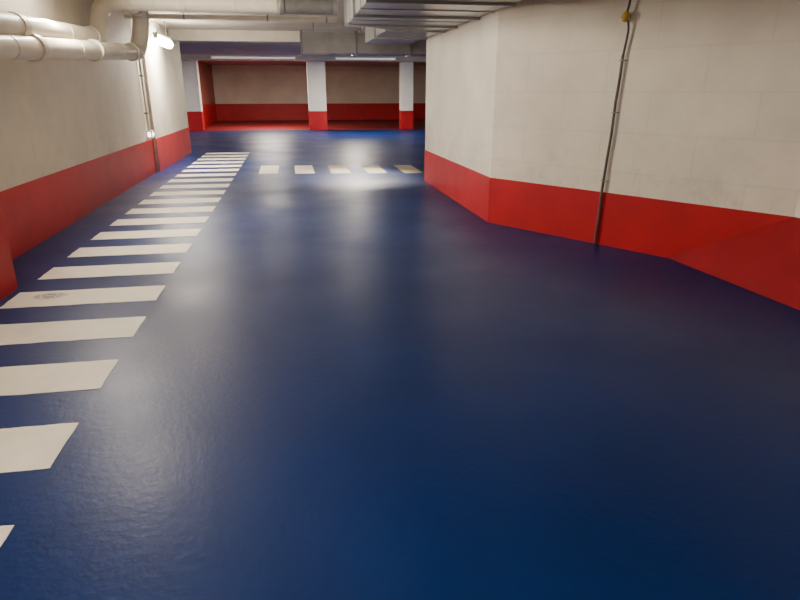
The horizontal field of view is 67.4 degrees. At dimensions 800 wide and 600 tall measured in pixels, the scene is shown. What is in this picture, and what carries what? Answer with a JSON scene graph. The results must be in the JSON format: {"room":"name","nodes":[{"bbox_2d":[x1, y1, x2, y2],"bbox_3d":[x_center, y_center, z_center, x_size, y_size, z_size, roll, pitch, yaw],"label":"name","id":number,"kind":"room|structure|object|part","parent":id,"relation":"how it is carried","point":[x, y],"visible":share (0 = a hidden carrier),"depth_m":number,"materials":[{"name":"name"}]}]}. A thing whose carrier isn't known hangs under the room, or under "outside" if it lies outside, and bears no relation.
{"room":"parking garage","nodes":[
{"label":"parking garage","id":0,"kind":"room"},
{"bbox_2d":[0,0,151,191],"bbox_3d":[-4.579,-2.833,8.400,0.260,3.050,8.190,-3,19,-9],"label":"wall","id":1,"kind":"structure","parent":0,"point":[56,115],"depth_m":7.74,"materials":[{"name":"paint"}]},
{"bbox_2d":[0,11,148,62],"bbox_3d":[-3.892,-3.349,7.101,0.722,1.221,5.841,-3,19,-9],"label":"drain pipe","id":2,"kind":"object","parent":1,"relation":"attached to","point":[35,48],"visible":0.84,"depth_m":6.97,"materials":[{"name":"beige plastic"}]},
{"bbox_2d":[0,139,156,259],"bbox_3d":[-4.447,-1.718,8.811,0.008,0.675,8.190,-3,19,-9],"label":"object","id":3,"kind":"structure","parent":1,"relation":"attached to","point":[33,211],"depth_m":7.59,"materials":[{"name":"red paint"}]},
{"bbox_2d":[138,60,149,129],"bbox_3d":[-5.040,-4.418,11.660,0.082,2.191,0.144,-3,19,-9],"label":"conduit","id":4,"kind":"object","parent":1,"relation":"attached to","point":[141,76],"visible":0.62,"depth_m":11.81,"materials":[{"name":"beige plastic"}]},
{"bbox_2d":[146,130,153,137],"bbox_3d":[-5.024,-3.338,12.085,0.120,0.150,0.192,-3,19,-9],"label":"junction box","id":5,"kind":"object","parent":1,"relation":"attached to","point":[150,134],"visible":1,"depth_m":12.01,"materials":[{"name":"white plastic"}]},
{"bbox_2d":[0,0,337,41],"bbox_3d":[-2.364,-3.370,6.841,3.648,1.011,4.834,-3,19,-9],"label":"drain pipe","id":6,"kind":"object","parent":1,"relation":"attached to","point":[12,23],"visible":0.94,"depth_m":8.63,"materials":[{"name":"beige plastic"}]},
{"bbox_2d":[142,19,187,171],"bbox_3d":[-5.649,-4.878,14.300,0.320,3.050,4.480,-3,19,-9],"label":"wall","id":7,"kind":"structure","parent":0,"point":[162,66],"depth_m":13.66,"materials":[{"name":"paint"}]},
{"bbox_2d":[150,19,172,48],"bbox_3d":[-5.077,-5.612,12.583,0.323,0.537,1.500,-3,19,-9],"label":"lamp","id":8,"kind":"object","parent":7,"relation":"attached to","point":[160,39],"visible":0.98,"depth_m":12.31,"materials":[{"name":"white plastic"}]},
{"bbox_2d":[152,36,172,48],"bbox_3d":[-5.002,-5.441,12.656,0.170,0.166,1.420,-3,19,-9],"label":"diffuser","id":9,"kind":"object","parent":8,"relation":"attached to","point":[164,41],"depth_m":12.42,"materials":[{"name":"beige plastic"}]},
{"bbox_2d":[156,127,191,170],"bbox_3d":[-5.488,-3.765,14.716,0.008,0.675,4.480,-3,19,-9],"label":"baseboard","id":10,"kind":"structure","parent":7,"relation":"attached to","point":[171,148],"depth_m":14.26,"materials":[{"name":"red paint"}]},
{"bbox_2d":[169,29,364,42],"bbox_3d":[2.581,-7.039,16.258,16.780,0.250,0.500,-3,19,-9],"label":"beam","id":11,"kind":"structure","parent":7,"relation":"attached to","point":[176,35],"depth_m":14.93,"materials":[{"name":"paint"}]},
{"bbox_2d":[198,60,214,104],"bbox_3d":[-10.163,-10.651,30.951,0.250,3.050,8.000,-3,19,-9],"label":"wall","id":12,"kind":"structure","parent":0,"point":[205,70],"depth_m":31.54,"materials":[{"name":"red paint"}]},
{"bbox_2d":[202,103,216,125],"bbox_3d":[-10.036,-9.690,31.308,0.008,1.000,8.000,-3,19,-9],"label":"baseboard","id":13,"kind":"structure","parent":12,"relation":"attached to","point":[209,110],"depth_m":32.05,"materials":[{"name":"red paint"}]},
{"bbox_2d":[148,0,425,66],"bbox_3d":[-0.809,-6.739,14.708,24.400,0.200,44.400,-3,19,-9],"label":"ceiling","id":14,"kind":"structure","parent":0,"point":[230,48],"depth_m":14.97,"materials":[{"name":"concrete"}]},
{"bbox_2d":[124,13,336,22],"bbox_3d":[-3.089,-5.286,11.133,3.830,0.203,0.110,-3,19,-9],"label":"pipe","id":15,"kind":"object","parent":14,"relation":"hanging from","point":[183,16],"visible":0.91,"depth_m":11.13,"materials":[{"name":"beige plastic"}]},
{"bbox_2d":[210,55,295,58],"bbox_3d":[-5.969,-9.925,24.463,3.400,0.169,0.100,-3,19,-9],"label":"lamp","id":16,"kind":"object","parent":14,"relation":"hanging from","point":[211,56],"visible":1,"depth_m":24.41,"materials":[{"name":"white plastic"}]},
{"bbox_2d":[211,57,294,58],"bbox_3d":[-5.969,-9.878,24.479,3.320,0.068,0.070,-3,19,-9],"label":"diffuser","id":17,"kind":"object","parent":16,"relation":"attached to","point":[211,57],"depth_m":24.47,"materials":[{"name":"white plastic"}]},
{"bbox_2d":[180,54,425,61],"bbox_3d":[-2.823,-10.287,25.569,24.000,0.210,0.600,-3,19,-9],"label":"trim","id":18,"kind":"structure","parent":14,"relation":"attached to","point":[206,57],"depth_m":25.11,"materials":[{"name":"paint"}]},
{"bbox_2d":[299,28,426,56],"bbox_3d":[1.631,-5.856,13.535,7.680,0.699,0.660,-3,19,-9],"label":"ventilation duct","id":19,"kind":"object","parent":14,"relation":"hanging from","point":[311,43],"visible":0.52,"depth_m":12.85,"materials":[{"name":"metal"}]},
{"bbox_2d":[335,56,395,59],"bbox_3d":[-1.439,-10.186,25.217,2.600,0.169,0.100,-3,19,-9],"label":"lamp","id":20,"kind":"object","parent":14,"relation":"hanging from","point":[336,57],"visible":0.97,"depth_m":25.18,"materials":[{"name":"white plastic"}]},
{"bbox_2d":[336,58,394,59],"bbox_3d":[-1.439,-10.140,25.234,2.520,0.068,0.070,-3,19,-9],"label":"diffuser","id":21,"kind":"object","parent":20,"relation":"attached to","point":[336,58],"depth_m":25.21,"materials":[{"name":"white plastic"}]},
{"bbox_2d":[344,0,520,43],"bbox_3d":[0.697,-2.915,4.869,1.623,0.579,14.700,-3,19,-9],"label":"ventilation duct","id":22,"kind":"object","parent":14,"relation":"hanging from","point":[384,21],"visible":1,"depth_m":7.50,"materials":[{"name":"metal"}]},
{"bbox_2d":[212,65,425,103],"bbox_3d":[-1.815,-12.496,36.276,18.650,3.050,0.200,-3,19,-9],"label":"wall","id":23,"kind":"structure","parent":0,"point":[233,84],"depth_m":35.41,"materials":[{"name":"paint"}]},
{"bbox_2d":[216,103,425,120],"bbox_3d":[-1.772,-11.472,36.527,18.200,0.950,0.008,-3,19,-9],"label":"baseboard","id":24,"kind":"structure","parent":23,"relation":"attached to","point":[335,111],"depth_m":35.93,"materials":[{"name":"red paint"}]},
{"bbox_2d":[0,119,799,599],"bbox_3d":[-0.809,-3.669,15.773,24.400,0.200,44.400,-3,19,-9],"label":"floor","id":25,"kind":"structure","parent":0,"point":[359,384],"depth_m":3.20,"materials":[{"name":"blue paint"}]},
{"bbox_2d":[0,525,13,546],"bbox_3d":[-2.049,0.977,2.062,1.176,0.003,0.407,-3,19,-9],"label":"walkway stripe","id":26,"kind":"object","parent":25,"relation":"on","point":[5,530],"visible":1,"depth_m":2.30,"materials":[{"name":"white paint"}]},
{"bbox_2d":[0,423,78,472],"bbox_3d":[-2.185,0.725,2.788,1.176,0.003,0.407,-3,19,-9],"label":"walkway stripe","id":27,"kind":"object","parent":25,"relation":"on","point":[28,448],"visible":1,"depth_m":2.87,"materials":[{"name":"white paint"}]},
{"bbox_2d":[0,359,118,395],"bbox_3d":[-2.320,0.473,3.514,1.176,0.003,0.407,-3,19,-9],"label":"walkway stripe","id":28,"kind":"object","parent":25,"relation":"on","point":[86,375],"visible":1,"depth_m":3.55,"materials":[{"name":"white paint"}]},
{"bbox_2d":[0,316,145,344],"bbox_3d":[-2.456,0.222,4.239,1.176,0.003,0.407,-3,19,-9],"label":"walkway stripe","id":29,"kind":"object","parent":25,"relation":"on","point":[23,333],"visible":1,"depth_m":4.25,"materials":[{"name":"white paint"}]},
{"bbox_2d":[0,285,165,308],"bbox_3d":[-2.591,-0.030,4.965,1.176,0.003,0.407,-3,19,-9],"label":"walkway stripe","id":30,"kind":"object","parent":25,"relation":"on","point":[142,293],"visible":1,"depth_m":4.96,"materials":[{"name":"white paint"}]},
{"bbox_2d":[37,262,179,279],"bbox_3d":[-2.727,-0.281,5.691,1.176,0.003,0.407,-3,19,-9],"label":"walkway stripe","id":31,"kind":"object","parent":25,"relation":"on","point":[166,267],"visible":1,"depth_m":5.68,"materials":[{"name":"white paint"}]},
{"bbox_2d":[68,243,191,256],"bbox_3d":[-2.862,-0.533,6.417,1.176,0.003,0.407,-3,19,-9],"label":"walkway stripe","id":32,"kind":"object","parent":25,"relation":"on","point":[165,248],"visible":1,"depth_m":6.40,"materials":[{"name":"white paint"}]},
{"bbox_2d":[91,229,200,239],"bbox_3d":[-2.998,-0.785,7.142,1.176,0.003,0.407,-3,19,-9],"label":"walkway stripe","id":33,"kind":"object","parent":25,"relation":"on","point":[177,232],"visible":1,"depth_m":7.11,"materials":[{"name":"white paint"}]},
{"bbox_2d":[109,216,208,225],"bbox_3d":[-3.133,-1.036,7.868,1.176,0.003,0.407,-3,19,-9],"label":"walkway stripe","id":34,"kind":"object","parent":25,"relation":"on","point":[147,221],"visible":1,"depth_m":7.83,"materials":[{"name":"white paint"}]},
{"bbox_2d":[126,206,215,213],"bbox_3d":[-3.268,-1.288,8.594,1.176,0.003,0.407,-3,19,-9],"label":"walkway stripe","id":35,"kind":"object","parent":25,"relation":"on","point":[207,208],"visible":1,"depth_m":8.55,"materials":[{"name":"white paint"}]},
{"bbox_2d":[139,198,220,203],"bbox_3d":[-3.404,-1.540,9.320,1.176,0.003,0.407,-3,19,-9],"label":"walkway stripe","id":36,"kind":"object","parent":25,"relation":"on","point":[189,200],"visible":1,"depth_m":9.35,"materials":[{"name":"white paint"}]},
{"bbox_2d":[150,190,225,195],"bbox_3d":[-3.539,-1.791,10.045,1.176,0.003,0.407,-3,19,-9],"label":"walkway stripe","id":37,"kind":"object","parent":25,"relation":"on","point":[213,191],"visible":1,"depth_m":9.99,"materials":[{"name":"white paint"}]},
{"bbox_2d":[181,60,204,130],"bbox_3d":[-8.937,-8.892,25.879,0.640,3.047,0.520,-3,19,-9],"label":"concrete column","id":38,"kind":"structure","parent":25,"relation":"on","point":[190,71],"depth_m":25.70,"materials":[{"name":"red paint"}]},
{"bbox_2d":[159,184,229,188],"bbox_3d":[-3.675,-2.043,10.771,1.176,0.003,0.407,-3,19,-9],"label":"walkway stripe","id":39,"kind":"object","parent":25,"relation":"on","point":[197,185],"visible":1,"depth_m":10.73,"materials":[{"name":"white paint"}]},
{"bbox_2d":[167,178,232,182],"bbox_3d":[-3.810,-2.294,11.497,1.176,0.003,0.407,-3,19,-9],"label":"walkway stripe","id":40,"kind":"object","parent":25,"relation":"on","point":[215,179],"visible":1,"depth_m":11.46,"materials":[{"name":"white paint"}]},
{"bbox_2d":[175,173,236,176],"bbox_3d":[-3.946,-2.546,12.223,1.176,0.003,0.407,-3,19,-9],"label":"walkway stripe","id":41,"kind":"object","parent":25,"relation":"on","point":[216,174],"visible":1,"depth_m":12.14,"materials":[{"name":"white paint"}]},
{"bbox_2d":[182,169,238,171],"bbox_3d":[-4.081,-2.798,12.948,1.176,0.003,0.407,-3,19,-9],"label":"walkway stripe","id":42,"kind":"object","parent":25,"relation":"on","point":[196,170],"visible":1,"depth_m":12.91,"materials":[{"name":"white paint"}]},
{"bbox_2d":[187,165,241,167],"bbox_3d":[-4.216,-3.049,13.674,1.176,0.003,0.407,-3,19,-9],"label":"walkway stripe","id":43,"kind":"object","parent":25,"relation":"on","point":[197,166],"visible":1,"depth_m":13.61,"materials":[{"name":"white paint"}]},
{"bbox_2d":[193,161,243,163],"bbox_3d":[-4.352,-3.301,14.400,1.176,0.003,0.407,-3,19,-9],"label":"walkway stripe","id":44,"kind":"object","parent":25,"relation":"on","point":[219,161],"visible":1,"depth_m":14.38,"materials":[{"name":"white paint"}]},
{"bbox_2d":[198,158,245,159],"bbox_3d":[-4.487,-3.552,15.126,1.176,0.003,0.407,-3,19,-9],"label":"walkway stripe","id":45,"kind":"object","parent":25,"relation":"on","point":[206,158],"visible":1,"depth_m":15.02,"materials":[{"name":"white paint"}]},
{"bbox_2d":[202,155,247,156],"bbox_3d":[-4.623,-3.804,15.852,1.176,0.003,0.407,-3,19,-9],"label":"walkway stripe","id":46,"kind":"object","parent":25,"relation":"on","point":[208,155],"visible":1,"depth_m":15.74,"materials":[{"name":"white paint"}]},
{"bbox_2d":[206,152,249,153],"bbox_3d":[-4.758,-4.056,16.577,1.176,0.003,0.407,-3,19,-9],"label":"walkway stripe","id":47,"kind":"object","parent":25,"relation":"on","point":[227,152],"visible":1,"depth_m":16.48,"materials":[{"name":"white paint"}]},
{"bbox_2d":[258,165,278,173],"bbox_3d":[-2.858,-2.855,13.115,0.406,0.003,1.458,-3,19,-9],"label":"bar","id":48,"kind":"object","parent":25,"relation":"on","point":[272,169],"visible":1,"depth_m":13.08,"materials":[{"name":"paint"}]},
{"bbox_2d":[295,165,314,173],"bbox_3d":[-2.100,-2.862,13.135,0.406,0.003,1.458,-3,19,-9],"label":"bar","id":49,"kind":"object","parent":25,"relation":"on","point":[301,169],"visible":1,"depth_m":13.08,"materials":[{"name":"paint"}]},
{"bbox_2d":[306,61,327,129],"bbox_3d":[-3.657,-9.080,26.423,0.800,3.047,0.520,-3,19,-9],"label":"concrete column","id":50,"kind":"structure","parent":25,"relation":"on","point":[316,78],"depth_m":26.21,"materials":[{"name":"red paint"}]},
{"bbox_2d":[328,165,350,173],"bbox_3d":[-1.342,-2.869,13.156,0.406,0.003,1.458,-3,19,-9],"label":"bar","id":51,"kind":"object","parent":25,"relation":"on","point":[334,169],"visible":1,"depth_m":13.08,"materials":[{"name":"paint"}]},
{"bbox_2d":[361,165,386,172],"bbox_3d":[-0.585,-2.877,13.177,0.406,0.003,1.458,-3,19,-9],"label":"bar","id":52,"kind":"object","parent":25,"relation":"on","point":[369,168],"visible":1,"depth_m":13.08,"materials":[{"name":"paint"}]},
{"bbox_2d":[399,62,412,128],"bbox_3d":[0.282,-9.308,27.079,0.570,3.047,0.520,-3,19,-9],"label":"concrete column","id":53,"kind":"structure","parent":25,"relation":"on","point":[405,68],"depth_m":26.90,"materials":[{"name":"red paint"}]},
{"bbox_2d":[394,165,422,172],"bbox_3d":[0.173,-2.884,13.197,0.406,0.003,1.458,-3,19,-9],"label":"walkway stripe","id":54,"kind":"object","parent":25,"relation":"on","point":[404,168],"visible":1,"depth_m":13.08,"materials":[{"name":"paint"}]},
{"bbox_2d":[425,9,498,176],"bbox_3d":[0.948,-3.092,9.148,0.280,3.050,3.910,-3,19,-9],"label":"wall","id":55,"kind":"structure","parent":0,"point":[460,61],"depth_m":8.58,"materials":[{"name":"paint"}]},
{"bbox_2d":[424,150,489,221],"bbox_3d":[0.806,-1.915,9.530,0.008,0.575,3.910,-3,19,-9],"label":"baseboard","id":56,"kind":"structure","parent":55,"relation":"attached to","point":[470,188],"depth_m":9.02,"materials":[{"name":"red paint"}]},
{"bbox_2d":[491,0,799,216],"bbox_3d":[2.416,-2.058,6.165,0.307,3.050,3.491,-17,25,-39],"label":"wall","id":57,"kind":"structure","parent":0,"point":[708,106],"depth_m":5.86,"materials":[{"name":"paint"}]},
{"bbox_2d":[593,0,630,243],"bbox_3d":[2.191,-2.045,6.141,0.090,3.038,0.151,-16,25,-39],"label":"cable","id":58,"kind":"object","parent":57,"relation":"attached to","point":[626,15],"visible":1,"depth_m":6.18,"materials":[{"name":"metal"}]},
{"bbox_3d":[2.231,-2.598,5.919,0.050,0.375,0.044,13,23,32],"label":"cord","id":59,"kind":"part","parent":58,"relation":"part of","materials":[{"name":"rubber"}]},
{"bbox_2d":[488,177,791,257],"bbox_3d":[2.285,-0.866,6.506,0.008,0.575,3.416,-16,25,-39],"label":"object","id":60,"kind":"structure","parent":57,"relation":"attached to","point":[657,227],"depth_m":6.44,"materials":[{"name":"red paint"}]},
{"bbox_2d":[795,194,799,217],"bbox_3d":[4.476,0.047,0.092,0.300,3.050,10.587,-3,19,-9],"label":"wall","id":61,"kind":"structure","parent":0,"point":[797,213],"depth_m":5.17,"materials":[{"name":"paint"}]},
{"bbox_3d":[-2.659,0.319,-0.692,0.700,3.050,11.430,-3,19,-9],"label":"wall pier","id":62,"kind":"object","parent":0,"visible":0},
{"bbox_2d":[0,210,17,300],"bbox_3d":[-2.310,1.421,-0.245,0.008,0.675,11.430,-3,19,-9],"label":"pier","id":63,"kind":"object","parent":62,"relation":"attached to","point":[8,282],"visible":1,"depth_m":4.99,"materials":[{"name":"red paint"}]},
{"bbox_3d":[1.783,1.997,-5.531,7.670,3.050,0.200,-3,19,-9],"label":"wall","id":64,"kind":"structure","parent":0,"visible":0},
{"bbox_2d":[667,217,799,309],"bbox_3d":[3.979,1.111,0.795,0.551,0.571,11.380,-3,19,-9],"label":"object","id":65,"kind":"structure","parent":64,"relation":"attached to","point":[765,260],"depth_m":5.22,"materials":[{"name":"red paint"}]}
]}

